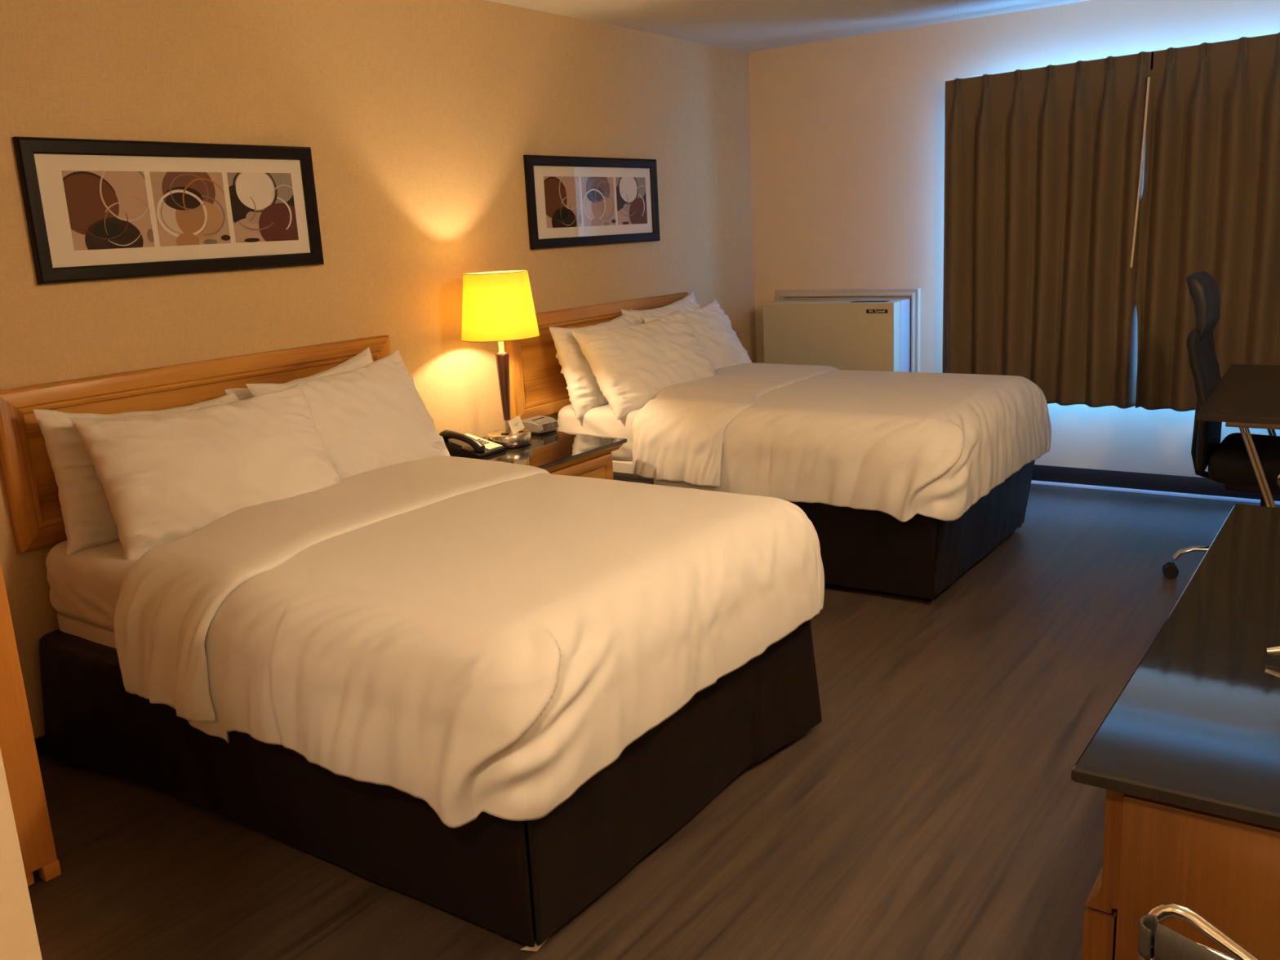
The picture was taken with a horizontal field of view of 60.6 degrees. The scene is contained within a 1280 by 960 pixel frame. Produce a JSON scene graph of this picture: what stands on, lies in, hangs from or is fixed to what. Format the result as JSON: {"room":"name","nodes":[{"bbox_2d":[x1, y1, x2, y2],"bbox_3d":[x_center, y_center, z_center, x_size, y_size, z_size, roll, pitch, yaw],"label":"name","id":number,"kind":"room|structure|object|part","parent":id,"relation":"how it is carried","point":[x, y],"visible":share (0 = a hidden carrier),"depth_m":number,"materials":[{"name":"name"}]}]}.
{"room":"hotel room","nodes":[
{"label":"hotel room","id":0,"kind":"room"},
{"bbox_2d":[0,747,42,959],"bbox_3d":[-2.186,0.154,0.950,2.000,2.440,2.100,6,16,34],"label":"wall","id":1,"kind":"structure","parent":0,"point":[19,940],"depth_m":1.32,"materials":[{"name":"beige paint"}]},
{"bbox_2d":[0,0,756,738],"bbox_3d":[-1.553,-0.507,3.680,0.150,2.440,7.744,6,16,34],"label":"wall","id":2,"kind":"structure","parent":0,"point":[418,119],"depth_m":4.21,"materials":[{"name":"paint"}]},
{"bbox_2d":[34,734,45,755],"bbox_3d":[-0.793,0.423,4.789,0.010,0.055,5.474,6,16,34],"label":"baseboard","id":3,"kind":"structure","parent":2,"relation":"attached to","point":[40,743],"depth_m":3.33,"materials":[{"name":"black plastic"}]},
{"bbox_2d":[12,136,324,284],"bbox_3d":[-1.474,-0.885,3.576,0.025,0.415,1.038,6,16,34],"label":"framed print","id":4,"kind":"object","parent":2,"relation":"attached to","point":[95,210],"visible":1,"depth_m":3.50,"materials":[{"name":"black paint"}]},
{"bbox_2d":[61,170,154,250],"bbox_3d":[-1.629,-0.830,3.366,0.002,0.232,0.262,6,16,34],"label":"print","id":5,"kind":"object","parent":4,"relation":"attached to","point":[101,210],"depth_m":3.36,"materials":[{"name":"multicoloured"}]},
{"bbox_2d":[149,171,231,246],"bbox_3d":[-1.469,-0.889,3.590,0.002,0.232,0.262,6,16,34],"label":"print","id":6,"kind":"object","parent":4,"relation":"attached to","point":[187,208],"depth_m":3.59,"materials":[{"name":"multicoloured paper"}]},
{"bbox_2d":[226,172,298,243],"bbox_3d":[-1.309,-0.949,3.814,0.002,0.232,0.262,6,16,34],"label":"print","id":7,"kind":"object","parent":4,"relation":"attached to","point":[263,207],"depth_m":3.81,"materials":[{"name":"multicoloured paper"}]},
{"bbox_2d":[0,335,390,552],"bbox_3d":[-1.410,-0.178,3.767,0.040,0.477,1.500,6,16,34],"label":"headboard","id":8,"kind":"object","parent":2,"relation":"attached to","point":[31,487],"visible":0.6,"depth_m":3.37,"materials":[{"name":"brown wood"}]},
{"bbox_3d":[-1.418,-0.179,3.773,0.020,0.357,1.380,6,16,34],"label":"panel","id":9,"kind":"part","parent":8,"relation":"part of","materials":[{"name":"brown wood"}]},
{"bbox_2d":[523,155,660,249],"bbox_3d":[-0.206,-1.361,5.351,0.025,0.415,1.038,6,16,34],"label":"framed print","id":10,"kind":"object","parent":2,"relation":"attached to","point":[571,201],"visible":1,"depth_m":5.30,"materials":[{"name":"black paint"}]},
{"bbox_2d":[543,176,581,228],"bbox_3d":[-0.361,-1.305,5.142,0.002,0.232,0.262,6,16,34],"label":"print","id":11,"kind":"object","parent":10,"relation":"attached to","point":[562,194],"depth_m":5.14,"materials":[{"name":"multicoloured"}]},
{"bbox_2d":[581,176,615,226],"bbox_3d":[-0.201,-1.365,5.366,0.002,0.232,0.262,6,16,34],"label":"print","id":12,"kind":"object","parent":10,"relation":"attached to","point":[597,193],"depth_m":5.36,"materials":[{"name":"multicoloured paper"}]},
{"bbox_2d":[615,177,647,224],"bbox_3d":[-0.041,-1.425,5.590,0.002,0.232,0.262,6,16,34],"label":"print","id":13,"kind":"object","parent":10,"relation":"attached to","point":[631,193],"depth_m":5.59,"materials":[{"name":"multicoloured paper"}]},
{"bbox_2d":[504,292,688,420],"bbox_3d":[-0.159,-0.647,5.520,0.040,0.477,1.500,6,16,34],"label":"headboard","id":14,"kind":"object","parent":2,"relation":"attached to","point":[538,386],"visible":0.34,"depth_m":5.12,"materials":[{"name":"brown wood"}]},
{"bbox_3d":[-0.167,-0.648,5.525,0.020,0.357,1.380,6,16,34],"label":"panel","id":15,"kind":"part","parent":14,"relation":"part of","materials":[{"name":"brown wood"}]},
{"bbox_2d":[27,483,1279,959],"bbox_3d":[0.169,0.852,3.054,3.920,0.100,8.124,6,16,34],"label":"floor","id":16,"kind":"structure","parent":0,"point":[934,809],"depth_m":2.74,"materials":[{"name":"brown wood"}]},
{"bbox_2d":[0,560,61,886],"bbox_3d":[-1.903,0.150,2.444,0.662,1.750,0.590,6,16,34],"label":"wardrobe","id":17,"kind":"object","parent":16,"relation":"on","point":[17,742],"visible":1,"depth_m":2.58,"materials":[{"name":"laminate"}]},
{"bbox_2d":[39,539,822,946],"bbox_3d":[-0.648,0.468,3.215,1.974,0.657,1.336,6,16,34],"label":"bed","id":18,"kind":"object","parent":16,"relation":"on","point":[521,882],"visible":0.23,"depth_m":2.68,"materials":[{"name":"black fabric"}]},
{"bbox_3d":[-0.667,0.246,3.192,1.903,0.212,1.238,6,16,34],"label":"mattress","id":19,"kind":"part","parent":18,"relation":"part of","materials":[{"name":"white fabric"}]},
{"bbox_2d":[32,393,239,556],"bbox_3d":[-1.480,-0.040,3.389,0.199,0.462,0.708,6,16,34],"label":"pillow","id":20,"kind":"object","parent":18,"relation":"on","point":[88,519],"visible":0.31,"depth_m":3.14,"materials":[{"name":"white fabric"}]},
{"bbox_2d":[69,382,340,559],"bbox_3d":[-1.254,-0.036,3.296,0.303,0.405,0.730,9,18,42],"label":"pillow","id":21,"kind":"object","parent":18,"relation":"on","point":[165,477],"visible":0.84,"depth_m":3.17,"materials":[{"name":"white fabric"}]},
{"bbox_2d":[224,347,373,399],"bbox_3d":[-1.118,-0.192,3.894,0.210,0.490,0.682,6,16,34],"label":"pillow","id":22,"kind":"object","parent":18,"relation":"on","point":[364,357],"visible":0.09,"depth_m":3.96,"materials":[{"name":"white fabric"}]},
{"bbox_2d":[245,350,450,479],"bbox_3d":[-0.987,-0.187,3.834,0.282,0.458,0.671,6,16,34],"label":"pillow","id":23,"kind":"object","parent":18,"relation":"on","point":[373,415],"visible":0.66,"depth_m":3.80,"materials":[{"name":"white fabric"}]},
{"bbox_2d":[113,455,824,828],"bbox_3d":[-0.466,0.298,3.053,1.600,0.432,1.498,6,16,34],"label":"duvet","id":24,"kind":"object","parent":18,"relation":"on","point":[465,637],"visible":1,"depth_m":2.53,"materials":[{"name":"white fabric"}]},
{"bbox_2d":[519,938,547,951],"bbox_3d":[-0.218,0.976,2.304,0.071,0.027,0.016,-5,13,-9],"label":"paper scrap","id":25,"kind":"object","parent":16,"relation":"on","point":[535,948],"visible":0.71,"depth_m":2.30,"materials":[{"name":"beige paper"}]},
{"bbox_2d":[450,431,626,479],"bbox_3d":[-0.488,0.164,4.603,0.645,0.610,0.775,6,16,34],"label":"nightstand","id":26,"kind":"object","parent":16,"relation":"on","point":[556,452],"visible":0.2,"depth_m":4.48,"materials":[{"name":"black glass"}]},
{"bbox_2d":[439,430,506,458],"bbox_3d":[-0.695,-0.160,4.481,0.237,0.098,0.166,6,16,34],"label":"telephone","id":27,"kind":"object","parent":26,"relation":"on","point":[458,444],"visible":0.87,"depth_m":4.43,"materials":[{"name":"black plastic"}]},
{"bbox_2d":[450,441,462,450],"bbox_3d":[-0.742,-0.135,4.417,0.063,0.033,0.002,6,16,34],"label":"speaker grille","id":28,"kind":"object","parent":27,"relation":"attached to","point":[454,446],"depth_m":4.42,"materials":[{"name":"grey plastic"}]},
{"bbox_2d":[461,270,539,448],"bbox_3d":[-0.573,-0.499,4.544,0.323,0.716,0.336,-9,14,-26],"label":"table lamp","id":29,"kind":"object","parent":26,"relation":"on","point":[498,306],"visible":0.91,"depth_m":4.38,"materials":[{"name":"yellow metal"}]},
{"bbox_3d":[-0.581,-0.716,4.488,0.320,0.265,0.320,6,16,34],"label":"lamp shade","id":30,"kind":"part","parent":29,"relation":"part of","materials":[{"name":"fabric"}]},
{"bbox_3d":[-0.564,-0.389,4.563,0.057,0.280,0.057,6,16,34],"label":"stem","id":31,"kind":"part","parent":29,"relation":"part of","materials":[{"name":"brown wood"}]},
{"bbox_2d":[507,415,524,434],"bbox_3d":[-0.515,-0.230,4.566,0.018,0.068,0.090,4,15,29],"label":"card","id":32,"kind":"object","parent":29,"relation":"on","point":[516,424],"visible":1,"depth_m":4.56,"materials":[{"name":"white paper"}]},
{"bbox_2d":[520,415,558,435],"bbox_3d":[-0.452,-0.243,4.857,0.140,0.066,0.130,6,16,34],"label":"clock radio","id":33,"kind":"object","parent":26,"relation":"on","point":[538,424],"visible":0.91,"depth_m":4.81,"materials":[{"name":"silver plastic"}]},
{"bbox_3d":[-0.291,0.061,4.394,0.018,0.225,0.610,6,16,34],"label":"drawer","id":34,"kind":"part","parent":26,"relation":"part of","materials":[{"name":"brown wood"}]},
{"bbox_3d":[-0.525,-0.096,4.519,0.626,0.030,0.690,6,16,34],"label":"crown moulding","id":35,"kind":"part","parent":26,"relation":"part of","materials":[{"name":"brown wood"}]},
{"bbox_2d":[556,403,1035,599],"bbox_3d":[0.696,-0.051,5.117,1.931,0.680,1.302,6,16,34],"label":"bed","id":36,"kind":"object","parent":16,"relation":"on","point":[922,556],"visible":0.19,"depth_m":4.34,"materials":[{"name":"black fabric"}]},
{"bbox_2d":[549,308,637,419],"bbox_3d":[-0.158,-0.565,5.231,0.200,0.448,0.676,6,16,34],"label":"pillow","id":37,"kind":"object","parent":36,"relation":"on","point":[584,393],"visible":0.44,"depth_m":5.00,"materials":[{"name":"white fabric"}]},
{"bbox_3d":[0.686,-0.273,5.090,1.906,0.235,1.203,6,16,34],"label":"mattress","id":38,"kind":"part","parent":36,"relation":"part of","materials":[{"name":"white fabric"}]},
{"bbox_2d":[571,308,715,420],"bbox_3d":[0.055,-0.557,5.149,0.294,0.428,0.758,9,18,43],"label":"pillow","id":39,"kind":"object","parent":36,"relation":"on","point":[631,365],"visible":0.92,"depth_m":5.00,"materials":[{"name":"white fabric"}]},
{"bbox_2d":[620,291,699,324],"bbox_3d":[0.165,-0.713,5.691,0.212,0.481,0.708,6,16,34],"label":"pillow","id":40,"kind":"object","parent":36,"relation":"on","point":[688,304],"visible":0.15,"depth_m":5.65,"materials":[{"name":"white fabric"}]},
{"bbox_2d":[641,298,751,368],"bbox_3d":[0.318,-0.686,5.651,0.272,0.445,0.683,7,16,38],"label":"pillow","id":41,"kind":"object","parent":36,"relation":"on","point":[709,323],"visible":0.47,"depth_m":5.67,"materials":[{"name":"white fabric"}]},
{"bbox_2d":[632,362,1051,522],"bbox_3d":[0.840,-0.241,4.962,1.704,0.417,1.514,6,16,34],"label":"duvet","id":42,"kind":"object","parent":36,"relation":"on","point":[900,445],"visible":0.98,"depth_m":4.40,"materials":[{"name":"white fabric"}]},
{"bbox_2d":[1071,503,1279,959],"bbox_3d":[1.278,0.604,1.967,0.608,0.756,1.570,6,16,34],"label":"credenza","id":43,"kind":"object","parent":16,"relation":"on","point":[1186,757],"visible":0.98,"depth_m":1.47,"materials":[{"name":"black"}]},
{"bbox_3d":[0.836,0.620,1.818,0.054,0.222,0.745,6,16,34],"label":"drawer","id":44,"kind":"part","parent":43,"relation":"part of","materials":[{"name":"brown wood"}]},
{"bbox_3d":[0.834,0.416,1.765,0.042,0.186,0.745,6,16,34],"label":"drawer","id":45,"kind":"part","parent":43,"relation":"part of","materials":[{"name":"brown wood"}]},
{"bbox_2d":[1266,645,1279,655],"bbox_3d":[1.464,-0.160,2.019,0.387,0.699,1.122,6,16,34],"label":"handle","id":46,"kind":"object","parent":43,"relation":"on","point":[1272,651],"visible":1,"depth_m":1.75,"materials":[{"name":"silver metal"}]},
{"bbox_2d":[1137,902,1261,959],"bbox_3d":[0.783,0.843,1.232,0.458,0.661,0.168,6,16,34],"label":"luggage rack","id":47,"kind":"object","parent":16,"relation":"on","point":[1156,941],"visible":1,"depth_m":1.26,"materials":[{"name":"silver metal"}]},
{"bbox_3d":[0.765,0.861,1.197,0.445,0.643,0.084,6,16,34],"label":"tube frame","id":48,"kind":"part","parent":47,"relation":"part of","materials":[{"name":"silver metal"}]},
{"bbox_2d":[1162,271,1279,578],"bbox_3d":[2.378,-0.179,4.137,0.671,1.194,0.648,6,16,34],"label":"office chair","id":49,"kind":"object","parent":16,"relation":"on","point":[1228,462],"visible":0.6,"depth_m":4.10,"materials":[{"name":"black fabric"}]},
{"bbox_3d":[2.257,0.290,4.316,0.285,0.066,0.044,1,14,18],"label":"leg","id":50,"kind":"part","parent":49,"relation":"part of","materials":[{"name":"silver metal"}]},
{"bbox_3d":[2.188,-0.328,4.262,0.107,0.550,0.420,6,16,34],"label":"backrest","id":51,"kind":"part","parent":49,"relation":"part of","materials":[{"name":"black fabric"}]},
{"bbox_3d":[2.444,-0.067,4.149,0.475,0.139,0.460,6,16,34],"label":"seat","id":52,"kind":"part","parent":49,"relation":"part of","materials":[{"name":"black fabric"}]},
{"bbox_3d":[2.371,-0.008,3.990,0.088,0.088,0.121,6,16,34],"label":"tension knob","id":53,"kind":"part","parent":49,"relation":"part of","materials":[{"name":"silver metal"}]},
{"bbox_2d":[1195,364,1279,507],"bbox_3d":[2.608,0.042,4.100,0.910,0.760,1.318,6,16,34],"label":"desk","id":54,"kind":"object","parent":16,"relation":"on","point":[1247,396],"visible":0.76,"depth_m":3.86,"materials":[{"name":"laminate"}]},
{"bbox_3d":[2.290,-0.163,3.516,0.730,0.024,0.024,6,16,34],"label":"rail","id":55,"kind":"part","parent":54,"relation":"part of","materials":[{"name":"brown wood"}]},
{"bbox_3d":[2.160,0.174,3.699,0.289,0.708,0.013,6,16,34],"label":"leg","id":56,"kind":"part","parent":54,"relation":"part of","materials":[{"name":"gold metal"}]},
{"bbox_3d":[2.748,-0.086,4.694,0.289,0.708,0.013,6,16,34],"label":"leg","id":57,"kind":"part","parent":54,"relation":"part of","materials":[{"name":"gold metal"}]},
{"bbox_2d":[486,0,1090,52],"bbox_3d":[0.039,-1.620,2.485,3.920,0.100,8.124,6,16,34],"label":"ceiling","id":58,"kind":"structure","parent":0,"point":[742,25],"depth_m":5.34,"materials":[{"name":"beige paint"}]},
{"bbox_2d":[749,72,1279,477],"bbox_3d":[2.240,-1.185,5.761,3.620,2.440,0.200,6,16,34],"label":"wall","id":59,"kind":"structure","parent":0,"point":[848,188],"depth_m":6.17,"materials":[{"name":"beige paint"}]},
{"bbox_2d":[762,298,911,372],"bbox_3d":[1.146,-0.602,6.409,0.814,0.886,0.257,6,16,34],"label":"air conditioner","id":60,"kind":"object","parent":59,"relation":"attached to","point":[841,334],"visible":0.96,"depth_m":6.21,"materials":[{"name":"grey metal"}]},
{"bbox_2d":[852,301,888,302],"bbox_3d":[1.284,-0.995,6.114,0.204,0.004,0.065,6,16,34],"label":"grille","id":61,"kind":"object","parent":60,"relation":"attached to","point":[852,301],"depth_m":6.10,"materials":[{"name":"black metal"}]},
{"bbox_2d":[775,287,920,372],"bbox_3d":[1.217,-0.694,6.481,0.903,0.866,0.026,6,16,34],"label":"trim","id":62,"kind":"structure","parent":59,"relation":"attached to","point":[914,292],"depth_m":6.24,"materials":[{"name":"beige"}]},
{"bbox_2d":[747,0,1279,105],"bbox_3d":[2.128,-2.208,5.438,3.618,0.293,0.006,6,16,34],"label":"wall","id":63,"kind":"structure","parent":59,"relation":"attached to","point":[1092,29],"depth_m":5.62,"materials":[{"name":"beige paint"}]},
{"bbox_2d":[1031,480,1279,505],"bbox_3d":[2.669,0.066,5.638,2.560,0.015,0.016,6,16,34],"label":"trim","id":64,"kind":"structure","parent":59,"relation":"attached to","point":[1071,485],"depth_m":5.65,"materials":[{"name":"grey"}]},
{"bbox_2d":[1031,464,1279,501],"bbox_3d":[2.675,0.021,5.640,2.560,0.103,0.012,6,16,34],"label":"baseboard","id":65,"kind":"structure","parent":59,"relation":"attached to","point":[1132,480],"depth_m":5.69,"materials":[{"name":"black plastic"}]},
{"bbox_3d":[2.491,-1.957,5.059,2.150,0.022,0.022,6,16,34],"label":"track","id":66,"kind":"object","parent":59,"relation":"attached to","visible":0},
{"bbox_2d":[942,51,1153,408],"bbox_3d":[2.026,-1.216,5.535,1.015,1.678,0.179,4,15,29],"label":"curtain","id":67,"kind":"object","parent":66,"relation":"hanging from","point":[1042,165],"visible":0.98,"depth_m":5.50,"materials":[{"name":"brown fabric"}]},
{"bbox_2d":[1129,31,1279,411],"bbox_3d":[2.873,-1.135,4.941,1.207,1.702,0.098,6,16,34],"label":"curtain","id":68,"kind":"object","parent":66,"relation":"hanging from","point":[1210,203],"visible":0.9,"depth_m":5.07,"materials":[{"name":"brown fabric"}]}
]}

